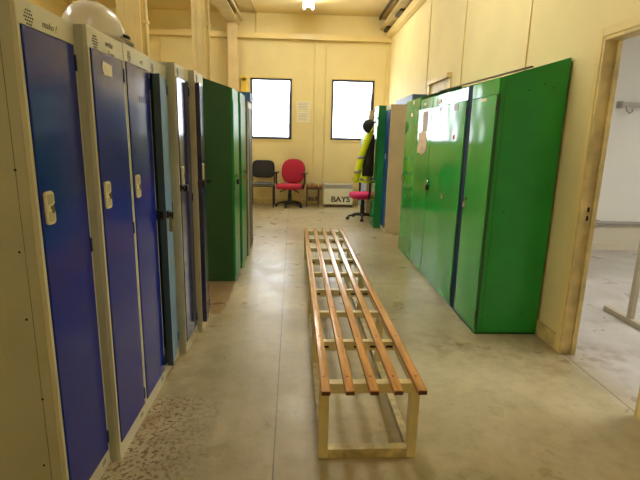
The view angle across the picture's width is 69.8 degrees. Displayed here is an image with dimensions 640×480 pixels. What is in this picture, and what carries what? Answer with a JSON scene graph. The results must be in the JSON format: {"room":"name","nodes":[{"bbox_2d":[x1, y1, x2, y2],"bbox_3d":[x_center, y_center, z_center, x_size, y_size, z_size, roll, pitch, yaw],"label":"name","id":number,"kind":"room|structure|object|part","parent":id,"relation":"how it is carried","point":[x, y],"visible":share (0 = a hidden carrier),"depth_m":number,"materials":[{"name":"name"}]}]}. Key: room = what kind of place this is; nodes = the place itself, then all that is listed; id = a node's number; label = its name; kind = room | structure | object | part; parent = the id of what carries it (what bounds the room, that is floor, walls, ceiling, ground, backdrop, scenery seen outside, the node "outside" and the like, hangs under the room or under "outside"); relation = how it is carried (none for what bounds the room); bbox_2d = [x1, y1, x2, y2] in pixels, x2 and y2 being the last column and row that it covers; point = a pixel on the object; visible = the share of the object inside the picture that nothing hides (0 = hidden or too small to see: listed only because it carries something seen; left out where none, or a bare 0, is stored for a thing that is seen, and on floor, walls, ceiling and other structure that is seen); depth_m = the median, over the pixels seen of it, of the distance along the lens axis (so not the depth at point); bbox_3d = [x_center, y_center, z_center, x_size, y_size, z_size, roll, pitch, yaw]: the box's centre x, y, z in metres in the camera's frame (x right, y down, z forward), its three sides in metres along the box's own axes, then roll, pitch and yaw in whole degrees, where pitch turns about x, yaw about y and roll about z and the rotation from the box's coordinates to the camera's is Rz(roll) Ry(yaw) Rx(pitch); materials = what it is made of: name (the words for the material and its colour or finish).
{"room":"locker room","nodes":[
{"label":"locker room","id":0,"kind":"room"},
{"bbox_2d":[27,0,68,17],"bbox_3d":[-4.605,-1.333,3.230,0.150,3.720,12.050,1,12,-3],"label":"wall","id":1,"kind":"structure","parent":0,"point":[56,7],"depth_m":8.10,"materials":[{"name":"beige paint"}]},
{"bbox_2d":[62,0,389,16],"bbox_3d":[-1.474,-3.165,2.954,6.430,0.120,12.450,1,12,-3],"label":"ceiling","id":2,"kind":"structure","parent":0,"point":[372,8],"depth_m":8.44,"materials":[{"name":"paint"}]},
{"bbox_2d":[212,0,242,24],"bbox_3d":[-1.388,-2.988,2.997,0.311,0.240,12.050,1,12,-3],"label":"roof beam","id":3,"kind":"structure","parent":2,"relation":"attached to","point":[227,8],"depth_m":8.02,"materials":[{"name":"paint"}]},
{"bbox_2d":[251,0,256,31],"bbox_3d":[-1.186,-3.933,7.633,0.022,0.371,2.611,1,12,-3],"label":"conduit","id":4,"kind":"object","parent":2,"relation":"attached to","point":[251,0],"visible":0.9,"depth_m":8.85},
{"bbox_2d":[303,0,313,10],"bbox_3d":[-0.171,-3.957,7.317,0.190,0.150,1.560,1,12,-3],"label":"fluorescent light","id":5,"kind":"object","parent":2,"relation":"attached to","point":[308,4],"visible":1,"depth_m":7.86,"materials":[{"name":"white"}]},
{"bbox_2d":[379,0,425,37],"bbox_3d":[1.525,-2.877,3.178,0.250,0.400,12.120,1,12,-3],"label":"roof beam","id":6,"kind":"structure","parent":2,"relation":"attached to","point":[396,13],"depth_m":7.87,"materials":[{"name":"paint"}]},
{"bbox_2d":[379,0,392,19],"bbox_3d":[1.415,-3.037,3.102,0.020,0.060,12.050,1,12,-3],"label":"cable tray","id":7,"kind":"object","parent":6,"relation":"on","point":[390,3],"depth_m":8.34,"materials":[{"name":"metal"}]},
{"bbox_3d":[1.383,-3.822,7.729,0.145,0.040,0.420,1,12,-3],"label":"packing plate","id":8,"kind":"part","parent":6,"relation":"part of","materials":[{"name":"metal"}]},
{"bbox_2d":[107,7,387,200],"bbox_3d":[-1.741,-2.612,9.344,6.380,3.720,0.200,1,12,-3],"label":"wall","id":9,"kind":"structure","parent":0,"point":[256,57],"depth_m":9.10,"materials":[{"name":"beige paint"}]},
{"bbox_2d":[159,36,161,61],"bbox_3d":[-3.140,-2.433,9.218,0.024,3.120,0.010,1,12,-3],"label":"trim","id":10,"kind":"structure","parent":9,"relation":"attached to","point":[159,36],"depth_m":8.93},
{"bbox_2d":[241,75,246,91],"bbox_3d":[-1.512,-2.963,9.142,0.105,0.602,0.059,1,12,-3],"label":"case","id":11,"kind":"object","parent":9,"relation":"attached to","point":[243,78],"visible":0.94,"depth_m":9.08,"materials":[{"name":"plastic"}]},
{"bbox_2d":[148,28,391,42],"bbox_3d":[-1.667,-3.975,8.876,6.150,0.105,0.130,1,12,-3],"label":"trim","id":12,"kind":"structure","parent":9,"relation":"attached to","point":[152,32],"depth_m":8.88,"materials":[{"name":"yellow paint"}]},
{"bbox_2d":[249,76,293,140],"bbox_3d":[-0.990,-2.652,9.292,0.892,1.241,0.095,1,12,-3],"label":"window","id":13,"kind":"structure","parent":9,"relation":"in","point":[251,78],"depth_m":9.27,"materials":[{"name":"metal"}]},
{"bbox_2d":[297,112,309,121],"bbox_3d":[-0.338,-2.499,9.322,0.265,0.203,0.004,1,12,-3],"label":"paper notice","id":14,"kind":"object","parent":9,"relation":"attached to","point":[301,116],"visible":1,"depth_m":9.32,"materials":[{"name":"beige paper"}]},
{"bbox_2d":[296,101,310,110],"bbox_3d":[-0.333,-2.708,9.277,0.285,0.190,0.004,1,12,-3],"label":"paper notice","id":15,"kind":"object","parent":9,"relation":"attached to","point":[301,105],"visible":1,"depth_m":9.28,"materials":[{"name":"beige paper"}]},
{"bbox_2d":[253,199,357,204],"bbox_3d":[-1.750,-0.822,9.629,6.136,0.100,0.016,1,12,-3],"label":"baseboard","id":16,"kind":"structure","parent":9,"relation":"attached to","point":[255,201],"depth_m":9.66,"materials":[{"name":"beige wood"}]},
{"bbox_2d":[312,41,315,178],"bbox_3d":[-0.130,-2.593,9.299,0.044,2.715,0.024,1,12,-3],"label":"conduit","id":17,"kind":"object","parent":9,"relation":"attached to","point":[313,121],"visible":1,"depth_m":9.28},
{"bbox_2d":[321,179,327,183],"bbox_3d":[0.090,-1.224,9.605,0.150,0.090,0.037,1,12,-3],"label":"wall socket","id":18,"kind":"object","parent":9,"relation":"attached to","point":[322,180],"visible":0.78,"depth_m":9.59,"materials":[{"name":"beige plastic"}]},
{"bbox_2d":[322,41,326,178],"bbox_3d":[0.091,-2.590,9.309,0.044,2.715,0.024,1,12,-3],"label":"conduit","id":19,"kind":"object","parent":9,"relation":"attached to","point":[323,151],"visible":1,"depth_m":9.29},
{"bbox_2d":[329,78,375,141],"bbox_3d":[0.658,-2.640,9.363,0.922,1.241,0.095,1,12,-3],"label":"window","id":20,"kind":"structure","parent":9,"relation":"in","point":[373,81],"depth_m":9.30,"materials":[{"name":"metal"}]},
{"bbox_2d":[385,43,390,105],"bbox_3d":[1.342,-2.601,9.341,0.060,3.600,0.060,1,12,-3],"label":"trim","id":21,"kind":"structure","parent":9,"relation":"attached to","point":[389,44],"depth_m":9.16,"materials":[{"name":"beige wood"}]},
{"bbox_2d":[100,204,639,479],"bbox_3d":[0.620,0.615,3.877,10.800,0.120,12.450,1,12,-3],"label":"floor","id":22,"kind":"structure","parent":0,"point":[239,404],"depth_m":2.56,"materials":[{"name":"concrete"}]},
{"bbox_2d":[0,0,110,479],"bbox_3d":[-1.079,0.132,1.591,0.470,1.728,0.338,1,12,-3],"label":"locker","id":23,"kind":"object","parent":22,"relation":"on","point":[53,416],"visible":1,"depth_m":1.49,"materials":[{"name":"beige metal"}]},
{"bbox_3d":[-0.845,-0.100,1.434,0.009,0.104,0.049,1,12,-3],"label":"handle","id":24,"kind":"part","parent":23,"relation":"part of","materials":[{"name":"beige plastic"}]},
{"bbox_2d":[73,24,145,459],"bbox_3d":[-1.052,0.058,1.925,0.470,1.730,0.332,1,12,-3],"label":"locker","id":25,"kind":"object","parent":22,"relation":"on","point":[101,72],"visible":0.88,"depth_m":1.85,"materials":[{"name":"blue metal"}]},
{"bbox_3d":[-0.819,-0.174,1.771,0.009,0.104,0.049,1,12,-3],"label":"handle","id":26,"kind":"part","parent":25,"relation":"part of","materials":[{"name":"beige plastic"}]},
{"bbox_3d":[-0.843,0.061,1.935,0.018,1.584,0.296,1,12,-3],"label":"door","id":27,"kind":"part","parent":25,"relation":"part of","materials":[{"name":"blue metal"}]},
{"bbox_2d":[116,0,149,57],"bbox_3d":[-1.484,-1.241,3.713,0.320,3.478,0.260,1,12,-3],"label":"column","id":28,"kind":"structure","parent":22,"relation":"on","point":[132,14],"depth_m":3.53,"materials":[{"name":"paint"}]},
{"bbox_2d":[120,42,165,413],"bbox_3d":[-1.066,-0.017,2.252,0.470,1.735,0.328,1,12,-3],"label":"locker","id":29,"kind":"object","parent":22,"relation":"on","point":[135,63],"visible":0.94,"depth_m":2.22,"materials":[{"name":"blue metal"}]},
{"bbox_2d":[62,0,133,47],"bbox_3d":[-0.948,-0.924,1.949,0.285,0.161,0.202,-9,16,-39],"label":"helmet","id":30,"kind":"object","parent":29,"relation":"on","point":[95,15],"visible":0.74,"depth_m":1.88,"materials":[{"name":"white plastic"},{"name":"black plastic"}]},
{"bbox_3d":[-0.832,-0.247,2.099,0.009,0.104,0.049,1,12,-3],"label":"handle","id":31,"kind":"part","parent":29,"relation":"part of","materials":[{"name":"beige plastic"}]},
{"bbox_2d":[148,57,178,377],"bbox_3d":[-1.059,-0.088,2.576,0.524,1.735,0.310,1,12,-3],"label":"locker","id":32,"kind":"object","parent":22,"relation":"on","point":[158,92],"visible":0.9,"depth_m":2.52,"materials":[{"name":"blue metal"},{"name":"cream enamel"},{"name":"painted metal"}]},
{"bbox_3d":[-0.810,-0.087,2.494,0.018,0.080,0.040,-1,13,-11],"label":"hasp plate","id":33,"kind":"part","parent":32,"relation":"part of","materials":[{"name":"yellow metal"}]},
{"bbox_2d":[159,62,197,352],"bbox_3d":[-1.046,-0.170,2.888,0.486,1.760,0.323,1,12,-3],"label":"locker","id":34,"kind":"object","parent":22,"relation":"on","point":[178,96],"visible":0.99,"depth_m":2.81,"materials":[{"name":"metal"}]},
{"bbox_3d":[-0.821,-0.389,2.746,0.009,0.104,0.049,1,12,-3],"label":"handle","id":35,"kind":"part","parent":34,"relation":"part of","materials":[{"name":"beige plastic"}]},
{"bbox_3d":[-0.845,-0.168,2.901,0.018,1.614,0.282,1,12,-3],"label":"door","id":36,"kind":"part","parent":34,"relation":"part of","materials":[{"name":"grey metal"}]},
{"bbox_2d":[188,70,210,331],"bbox_3d":[-1.017,-0.237,3.184,0.501,1.765,0.274,1,12,-3],"label":"locker","id":37,"kind":"object","parent":22,"relation":"on","point":[195,80],"visible":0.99,"depth_m":3.08,"materials":[{"name":"metal"}]},
{"bbox_3d":[-0.819,-0.234,3.195,0.035,1.619,0.234,-1,13,-8],"label":"door","id":38,"kind":"part","parent":37,"relation":"part of","materials":[{"name":"grey metal"}]},
{"bbox_2d":[191,0,211,79],"bbox_3d":[-1.588,-1.792,6.200,0.320,3.478,0.260,1,12,-3],"label":"column","id":39,"kind":"structure","parent":22,"relation":"on","point":[200,19],"depth_m":5.94,"materials":[{"name":"paint"}]},
{"bbox_2d":[203,78,240,280],"bbox_3d":[-1.027,-0.583,4.390,0.467,1.922,0.360,1,12,-3],"label":"locker","id":40,"kind":"object","parent":22,"relation":"on","point":[221,110],"visible":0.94,"depth_m":4.24,"materials":[{"name":"green metal"}]},
{"bbox_3d":[-0.808,-0.487,4.420,0.018,1.626,0.330,1,12,-3],"label":"door","id":41,"kind":"part","parent":40,"relation":"part of","materials":[{"name":"green metal"}]},
{"bbox_2d":[227,22,238,91],"bbox_3d":[-1.709,-2.440,9.127,0.320,3.478,0.260,1,12,-3],"label":"column","id":42,"kind":"structure","parent":22,"relation":"on","point":[232,27],"depth_m":8.81,"materials":[{"name":"paint"}]},
{"bbox_2d":[237,91,246,267],"bbox_3d":[-1.039,-0.693,4.867,0.467,1.930,0.420,1,12,-3],"label":"locker","id":43,"kind":"object","parent":22,"relation":"on","point":[241,98],"visible":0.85,"depth_m":4.80,"materials":[{"name":"green metal"}]},
{"bbox_3d":[-0.820,-0.597,4.898,0.018,1.634,0.390,1,12,-3],"label":"door","id":44,"kind":"part","parent":43,"relation":"part of","materials":[{"name":"metal"}]},
{"bbox_2d":[240,92,252,255],"bbox_3d":[-1.030,-0.754,5.351,0.480,1.842,0.350,1,12,-3],"label":"locker","id":45,"kind":"object","parent":22,"relation":"on","point":[248,96],"visible":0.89,"depth_m":5.25,"materials":[{"name":"grey metal"},{"name":"cream enamel"},{"name":"painted metal"}]},
{"bbox_3d":[-0.817,-0.704,5.371,0.018,1.599,0.316,1,12,-3],"label":"door","id":46,"kind":"part","parent":45,"relation":"part of","materials":[{"name":"grey plastic"}]},
{"bbox_2d":[252,160,274,207],"bbox_3d":[-1.157,-1.142,9.263,0.478,0.914,0.468,1,12,-3],"label":"chair","id":47,"kind":"object","parent":22,"relation":"on","point":[261,168],"visible":0.9,"depth_m":9.35,"materials":[{"name":"black fabric"}]},
{"bbox_3d":[-1.156,-1.145,9.242,0.460,0.054,0.420,1,12,-3],"label":"seat","id":48,"kind":"part","parent":47,"relation":"part of","materials":[{"name":"grey plastic"}]},
{"bbox_3d":[-1.158,-1.454,9.379,0.450,0.354,0.095,1,12,-3],"label":"backrest","id":49,"kind":"part","parent":47,"relation":"part of","materials":[{"name":"black fabric"}]},
{"bbox_3d":[-0.947,-1.127,9.475,0.038,0.803,0.078,1,12,-3],"label":"leg","id":50,"kind":"part","parent":47,"relation":"part of","materials":[{"name":"black plastic"}]},
{"bbox_2d":[272,159,307,207],"bbox_3d":[-0.605,-1.143,9.225,0.670,0.951,0.617,4,13,13],"label":"office chair","id":51,"kind":"object","parent":22,"relation":"on","point":[293,170],"visible":1,"depth_m":9.31,"materials":[{"name":"fabric"}]},
{"bbox_3d":[-0.851,-1.211,9.281,0.156,0.339,0.240,4,13,13],"label":"armrest","id":52,"kind":"part","parent":51,"relation":"part of","materials":[{"name":"black plastic"}]},
{"bbox_3d":[-0.606,-1.086,9.237,0.530,0.107,0.470,4,13,13],"label":"seat","id":53,"kind":"part","parent":51,"relation":"part of","materials":[{"name":"fabric"}]},
{"bbox_3d":[-0.546,-1.411,9.392,0.500,0.495,0.136,4,13,13],"label":"backrest","id":54,"kind":"part","parent":51,"relation":"part of","materials":[{"name":"fabric"}]},
{"bbox_3d":[-0.352,-1.174,9.165,0.156,0.339,0.240,4,13,13],"label":"armrest","id":55,"kind":"part","parent":51,"relation":"part of","materials":[{"name":"black plastic"}]},
{"bbox_2d":[306,184,322,206],"bbox_3d":[-0.122,-0.915,9.448,0.330,0.435,0.340,1,12,-3],"label":"stool","id":56,"kind":"object","parent":22,"relation":"on","point":[316,187],"visible":1,"depth_m":9.30,"materials":[{"name":"brown wood"}]},
{"bbox_2d":[323,183,352,206],"bbox_3d":[0.366,-0.932,9.496,0.610,0.470,0.260,1,12,-3],"label":"box","id":57,"kind":"object","parent":22,"relation":"on","point":[333,193],"visible":0.99,"depth_m":9.39,"materials":[{"name":"beige metal"}]},
{"bbox_2d":[323,183,352,188],"bbox_3d":[0.371,-1.115,9.454,0.610,0.095,0.232,1,12,-3],"label":"grille","id":58,"kind":"object","parent":57,"relation":"attached to","point":[325,185],"depth_m":9.35,"materials":[{"name":"grey metal"}]},
{"bbox_2d":[346,180,371,221],"bbox_3d":[0.746,-0.825,7.936,0.586,0.947,0.636,-1,13,-12],"label":"office chair","id":59,"kind":"object","parent":22,"relation":"on","point":[359,195],"visible":0.61,"depth_m":7.86,"materials":[{"name":"fabric"}]},
{"bbox_3d":[0.595,-0.438,7.990,0.232,0.069,0.049,-1,13,-12],"label":"arm","id":60,"kind":"part","parent":59,"relation":"part of","materials":[{"name":"black plastic"}]},
{"bbox_3d":[0.744,-0.781,7.945,0.446,0.104,0.503,-1,13,-12],"label":"seat","id":61,"kind":"part","parent":59,"relation":"part of","materials":[{"name":"fabric"}]},
{"bbox_3d":[0.807,-0.830,7.692,0.228,0.329,0.148,-1,13,-12],"label":"armrest","id":62,"kind":"part","parent":59,"relation":"part of","materials":[{"name":"black plastic"}]},
{"bbox_2d":[358,112,365,208],"bbox_3d":[1.060,-1.513,8.960,0.507,1.868,0.550,1,12,-3],"label":"locker","id":63,"kind":"object","parent":22,"relation":"on","point":[364,113],"visible":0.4,"depth_m":8.88,"materials":[{"name":"beige metal"}]},
{"bbox_2d":[304,228,427,458],"bbox_3d":[0.124,0.420,3.539,0.431,0.383,3.416,1,12,-3],"label":"slatted bench","id":64,"kind":"object","parent":22,"relation":"on","point":[413,385],"visible":1,"depth_m":2.33,"materials":[{"name":"brown wood"}]},
{"bbox_3d":[-0.159,0.071,5.147,0.042,0.358,0.040,1,12,-3],"label":"leg","id":65,"kind":"part","parent":64,"relation":"part of","materials":[{"name":"beige paint"}]},
{"bbox_3d":[-0.115,0.247,4.355,0.042,0.358,0.040,1,12,-3],"label":"leg","id":66,"kind":"part","parent":64,"relation":"part of","materials":[{"name":"beige paint"}]},
{"bbox_3d":[-0.072,0.422,3.563,0.042,0.358,0.040,1,12,-3],"label":"leg","id":67,"kind":"part","parent":64,"relation":"part of","materials":[{"name":"beige paint"}]},
{"bbox_3d":[-0.075,0.579,3.597,0.032,0.037,3.210,1,12,-3],"label":"floor rail","id":68,"kind":"part","parent":64,"relation":"part of","materials":[{"name":"paint"}]},
{"bbox_3d":[-0.028,0.598,2.771,0.042,0.358,0.040,1,12,-3],"label":"leg","id":69,"kind":"part","parent":64,"relation":"part of","materials":[{"name":"beige paint"}]},
{"bbox_3d":[0.015,0.774,1.978,0.042,0.358,0.040,1,12,-3],"label":"leg","id":70,"kind":"part","parent":64,"relation":"part of","materials":[{"name":"beige paint"}]},
{"bbox_3d":[0.039,-0.079,5.125,0.350,0.046,0.040,1,12,-3],"label":"cross rail","id":71,"kind":"part","parent":64,"relation":"part of","materials":[{"name":"beige paint"}]},
{"bbox_3d":[0.082,0.091,4.329,0.430,0.034,0.035,1,12,-3],"label":"cross rail","id":72,"kind":"part","parent":64,"relation":"part of","materials":[{"name":"beige paint"}]},
{"bbox_3d":[0.126,0.267,3.536,0.430,0.034,0.035,1,12,-3],"label":"cross rail","id":73,"kind":"part","parent":64,"relation":"part of","materials":[{"name":"beige paint"}]},
{"bbox_3d":[0.229,0.075,5.169,0.042,0.358,0.040,1,12,-3],"label":"leg","id":74,"kind":"part","parent":64,"relation":"part of","materials":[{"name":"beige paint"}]},
{"bbox_3d":[0.169,0.442,2.744,0.430,0.034,0.035,1,12,-3],"label":"cross rail","id":75,"kind":"part","parent":64,"relation":"part of","materials":[{"name":"beige paint"}]},
{"bbox_3d":[0.272,0.251,4.377,0.042,0.358,0.040,1,12,-3],"label":"leg","id":76,"kind":"part","parent":64,"relation":"part of","materials":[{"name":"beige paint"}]},
{"bbox_3d":[0.316,0.427,3.585,0.042,0.358,0.040,1,12,-3],"label":"leg","id":77,"kind":"part","parent":64,"relation":"part of","materials":[{"name":"beige paint"}]},
{"bbox_3d":[0.205,0.929,2.023,0.346,0.045,0.040,1,12,-3],"label":"foot rail","id":78,"kind":"part","parent":64,"relation":"part of","materials":[{"name":"paint"}]},
{"bbox_3d":[0.212,0.624,1.956,0.350,0.046,0.040,1,12,-3],"label":"cross rail","id":79,"kind":"part","parent":64,"relation":"part of","materials":[{"name":"beige paint"}]},
{"bbox_3d":[0.311,0.583,3.619,0.032,0.037,3.210,1,12,-3],"label":"floor rail","id":80,"kind":"part","parent":64,"relation":"part of","materials":[{"name":"paint"}]},
{"bbox_3d":[0.317,0.269,3.550,0.026,0.026,3.210,1,12,-3],"label":"rail","id":81,"kind":"part","parent":64,"relation":"part of","materials":[{"name":"beige paint"}]},
{"bbox_3d":[0.359,0.602,2.793,0.042,0.358,0.040,1,12,-3],"label":"leg","id":82,"kind":"part","parent":64,"relation":"part of","materials":[{"name":"beige paint"}]},
{"bbox_3d":[0.403,0.778,2.001,0.042,0.358,0.040,1,12,-3],"label":"leg","id":83,"kind":"part","parent":64,"relation":"part of","materials":[{"name":"beige paint"}]},
{"bbox_2d":[362,110,374,212],"bbox_3d":[1.081,-1.401,8.450,0.507,1.868,0.485,1,12,-3],"label":"locker","id":84,"kind":"object","parent":22,"relation":"on","point":[370,114],"visible":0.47,"depth_m":8.35,"materials":[{"name":"beige metal"}]},
{"bbox_3d":[0.840,-1.404,8.440,0.018,1.722,0.451,1,12,-3],"label":"door","id":85,"kind":"part","parent":84,"relation":"part of","materials":[{"name":"green metal"}]},
{"bbox_2d":[370,105,385,227],"bbox_3d":[1.096,-1.144,7.280,0.525,1.872,0.390,1,12,-3],"label":"locker","id":86,"kind":"object","parent":22,"relation":"on","point":[379,130],"visible":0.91,"depth_m":7.12,"materials":[{"name":"green metal"}]},
{"bbox_2d":[353,117,374,182],"bbox_3d":[0.730,-1.409,7.230,0.295,1.029,0.543,5,13,16],"label":"jacket","id":87,"kind":"object","parent":86,"relation":"hanging from","point":[364,169],"visible":0.9,"depth_m":7.08,"materials":[{"name":"yellow fabric"}]},
{"bbox_2d":[363,115,377,132],"bbox_3d":[0.759,-1.756,6.921,0.229,0.288,0.202,1,12,-3],"label":"cap","id":88,"kind":"object","parent":86,"relation":"hanging from","point":[368,125],"visible":1,"depth_m":6.85,"materials":[{"name":"fabric"}]},
{"bbox_3d":[0.737,-1.717,6.928,0.187,0.208,0.202,1,12,-3],"label":"crown","id":89,"kind":"part","parent":88,"relation":"part of","materials":[{"name":"black fabric"}]},
{"bbox_3d":[0.864,-1.148,7.270,0.018,1.726,0.360,1,12,-3],"label":"door","id":90,"kind":"part","parent":86,"relation":"part of","materials":[{"name":"green metal"}]},
{"bbox_2d":[380,104,406,233],"bbox_3d":[1.202,-1.048,6.873,0.472,1.865,0.385,1,12,-3],"label":"locker","id":91,"kind":"object","parent":22,"relation":"on","point":[395,124],"visible":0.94,"depth_m":6.70,"materials":[{"name":"beige metal"}]},
{"bbox_3d":[0.984,-1.052,6.863,0.018,1.719,0.339,1,12,-3],"label":"door","id":92,"kind":"part","parent":91,"relation":"part of","materials":[{"name":"blue metal"}]},
{"bbox_2d":[396,94,426,103],"bbox_3d":[1.330,-2.038,6.749,0.200,0.108,1.100,1,12,-3],"label":"carton","id":93,"kind":"object","parent":91,"relation":"on","point":[404,100],"visible":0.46,"depth_m":6.38,"materials":[{"name":"cardboard"}]},
{"bbox_2d":[398,86,461,260],"bbox_3d":[1.267,-0.779,5.441,0.447,1.957,0.650,1,12,-3],"label":"locker","id":94,"kind":"object","parent":22,"relation":"on","point":[413,107],"visible":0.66,"depth_m":5.39,"materials":[{"name":"green metal"}]},
{"bbox_3d":[1.053,-0.681,5.454,0.018,1.686,0.624,1,12,-3],"label":"door","id":95,"kind":"part","parent":94,"relation":"part of","materials":[{"name":"green metal"}]},
{"bbox_2d":[409,83,478,272],"bbox_3d":[1.286,-0.635,4.867,0.461,1.925,0.463,1,12,-3],"label":"locker","id":96,"kind":"object","parent":22,"relation":"on","point":[421,169],"visible":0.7,"depth_m":4.86,"materials":[{"name":"green metal"}]},
{"bbox_3d":[1.071,-0.538,4.880,0.018,1.654,0.437,0,12,-5],"label":"door","id":97,"kind":"part","parent":96,"relation":"part of","materials":[{"name":"green metal"}]},
{"bbox_2d":[417,131,425,153],"bbox_3d":[1.069,-1.020,4.800,0.001,0.245,0.320,0,12,-5],"label":"poster","id":98,"kind":"object","parent":96,"relation":"attached to","point":[421,149],"visible":1,"depth_m":4.79,"materials":[{"name":"paper"}]},
{"bbox_2d":[422,111,427,130],"bbox_3d":[1.079,-1.215,4.701,0.001,0.200,0.150,0,12,-5],"label":"printed notice","id":99,"kind":"object","parent":96,"relation":"attached to","point":[425,116],"visible":1,"depth_m":4.69,"materials":[{"name":"beige paper"}]},
{"bbox_2d":[421,77,499,288],"bbox_3d":[1.311,-0.527,4.390,0.451,1.920,0.507,1,12,-3],"label":"locker","id":100,"kind":"object","parent":22,"relation":"on","point":[441,102],"visible":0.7,"depth_m":4.37,"materials":[{"name":"green metal"}]},
{"bbox_2d":[424,179,428,189],"bbox_3d":[1.067,-0.551,4.566,0.036,0.105,0.054,1,12,-3],"label":"padlock","id":101,"kind":"object","parent":100,"relation":"attached to","point":[427,181],"visible":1,"depth_m":4.55,"materials":[{"name":"black metal"}]},
{"bbox_3d":[1.096,-0.430,4.403,0.018,1.649,0.481,1,12,-3],"label":"door","id":102,"kind":"part","parent":100,"relation":"part of","materials":[{"name":"green metal"}]},
{"bbox_2d":[434,70,524,308],"bbox_3d":[1.327,-0.409,3.875,0.456,1.913,0.540,1,12,-3],"label":"locker","id":103,"kind":"object","parent":22,"relation":"on","point":[460,105],"visible":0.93,"depth_m":3.84,"materials":[{"name":"green metal"}]},
{"bbox_3d":[1.110,-0.322,3.929,0.018,1.642,0.429,0,12,-4],"label":"door","id":104,"kind":"part","parent":103,"relation":"part of","materials":[{"name":"green metal"}]},
{"bbox_2d":[453,57,571,333],"bbox_3d":[1.358,-0.297,3.373,0.459,1.910,0.470,1,12,-3],"label":"locker","id":105,"kind":"object","parent":22,"relation":"on","point":[516,124],"visible":0.99,"depth_m":3.18,"materials":[{"name":"green metal"}]},
{"bbox_3d":[1.139,-0.200,3.386,0.018,1.639,0.443,1,12,-3],"label":"door","id":106,"kind":"part","parent":105,"relation":"part of","materials":[{"name":"green metal"}]},
{"bbox_2d":[439,66,533,91],"bbox_3d":[1.343,-1.375,3.990,0.024,0.053,2.050,1,12,-3],"label":"wooden lath","id":107,"kind":"object","parent":105,"relation":"on","point":[528,67],"visible":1,"depth_m":3.60,"materials":[{"name":"brown wood"}]},
{"bbox_2d":[603,242,639,329],"bbox_3d":[3.104,-0.122,3.397,1.344,1.640,0.710,1,12,-3],"label":"rack","id":108,"kind":"object","parent":22,"relation":"on","point":[629,319],"visible":1,"depth_m":3.55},
{"bbox_3d":[2.452,-0.146,3.431,0.040,1.558,0.040,1,12,-3],"label":"post","id":109,"kind":"part","parent":108,"relation":"part of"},
{"bbox_2d":[388,0,639,332],"bbox_3d":[1.653,-1.246,3.508,0.080,3.720,12.050,1,12,-3],"label":"wall","id":110,"kind":"structure","parent":0,"point":[495,30],"depth_m":3.45,"materials":[{"name":"beige paint"}]},
{"bbox_2d":[425,0,431,93],"bbox_3d":[1.482,-1.848,6.520,0.011,3.350,0.028,1,12,-3],"label":"trim","id":111,"kind":"structure","parent":110,"relation":"attached to","point":[431,0],"depth_m":6.33,"materials":[{"name":"beige wood"}]},
{"bbox_2d":[427,72,451,94],"bbox_3d":[1.489,-1.875,5.817,0.060,0.365,0.880,1,12,-3],"label":"hatch","id":112,"kind":"object","parent":110,"relation":"attached to","point":[443,81],"visible":0.48,"depth_m":5.73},
{"bbox_3d":[1.513,-1.872,5.819,0.012,0.260,0.770,1,12,-3],"label":"panel","id":113,"kind":"part","parent":112,"relation":"part of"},
{"bbox_2d":[459,0,467,84],"bbox_3d":[1.540,-1.534,5.106,0.011,3.350,0.028,1,12,-3],"label":"trim","id":114,"kind":"structure","parent":110,"relation":"attached to","point":[466,0],"depth_m":4.96,"materials":[{"name":"beige wood"}]},
{"bbox_2d":[523,0,532,70],"bbox_3d":[1.601,-1.208,3.632,0.011,3.350,0.028,1,12,-3],"label":"trim","id":115,"kind":"structure","parent":110,"relation":"attached to","point":[531,1],"depth_m":3.54,"materials":[{"name":"beige wood"}]},
{"bbox_2d":[535,319,555,347],"bbox_3d":[1.459,-0.049,6.441,0.014,0.110,6.830,1,12,-3],"label":"baseboard","id":116,"kind":"structure","parent":110,"relation":"attached to","point":[545,333],"depth_m":3.22,"materials":[{"name":"beige wood"}]},
{"bbox_2d":[553,15,639,420],"bbox_3d":[1.678,-0.154,2.495,0.101,2.024,0.842,1,12,-3],"label":"door frame","id":117,"kind":"structure","parent":110,"relation":"in","point":[611,38],"depth_m":2.80,"materials":[{"name":"beige wood"}]},
{"bbox_3d":[1.662,-0.163,2.846,0.028,0.170,0.003,1,12,-3],"label":"strike plate","id":118,"kind":"part","parent":117,"relation":"part of","materials":[{"name":"metal"}]},
{"bbox_2d":[596,35,639,225],"bbox_3d":[3.673,-1.203,5.898,4.170,2.700,0.150,1,12,-3],"label":"wall","id":119,"kind":"structure","parent":0,"point":[619,199],"depth_m":5.85,"materials":[{"name":"white paint"}]},
{"bbox_2d":[591,242,638,250],"bbox_3d":[3.652,0.082,6.095,4.160,0.105,0.018,1,12,-3],"label":"baseboard","id":120,"kind":"structure","parent":119,"relation":"attached to","point":[595,245],"depth_m":6.10,"materials":[{"name":"beige paint"}]},
{"bbox_2d":[593,225,639,242],"bbox_3d":[3.655,-0.081,6.066,4.160,0.225,0.005,1,12,-3],"label":"trim","id":121,"kind":"structure","parent":119,"relation":"attached to","point":[616,234],"depth_m":6.08,"materials":[{"name":"beige paint"}]},
{"bbox_2d":[595,220,639,224],"bbox_3d":[4.565,-0.213,6.034,2.250,0.060,0.084,1,12,-3],"label":"pipe","id":122,"kind":"object","parent":119,"relation":"attached to","point":[598,222],"visible":0.85,"depth_m":5.97,"materials":[{"name":"grey metal"}]},
{"bbox_2d":[616,101,639,113],"bbox_3d":[4.684,-1.616,5.690,1.980,0.158,0.158,1,12,-3],"label":"rail","id":123,"kind":"object","parent":119,"relation":"attached to","point":[620,104],"visible":1,"depth_m":5.61,"materials":[{"name":"grey metal"}]},
{"bbox_3d":[4.686,-1.651,5.669,1.980,0.050,0.035,1,12,-3],"label":"rail","id":124,"kind":"part","parent":123,"relation":"part of","materials":[{"name":"grey metal"}]}
]}

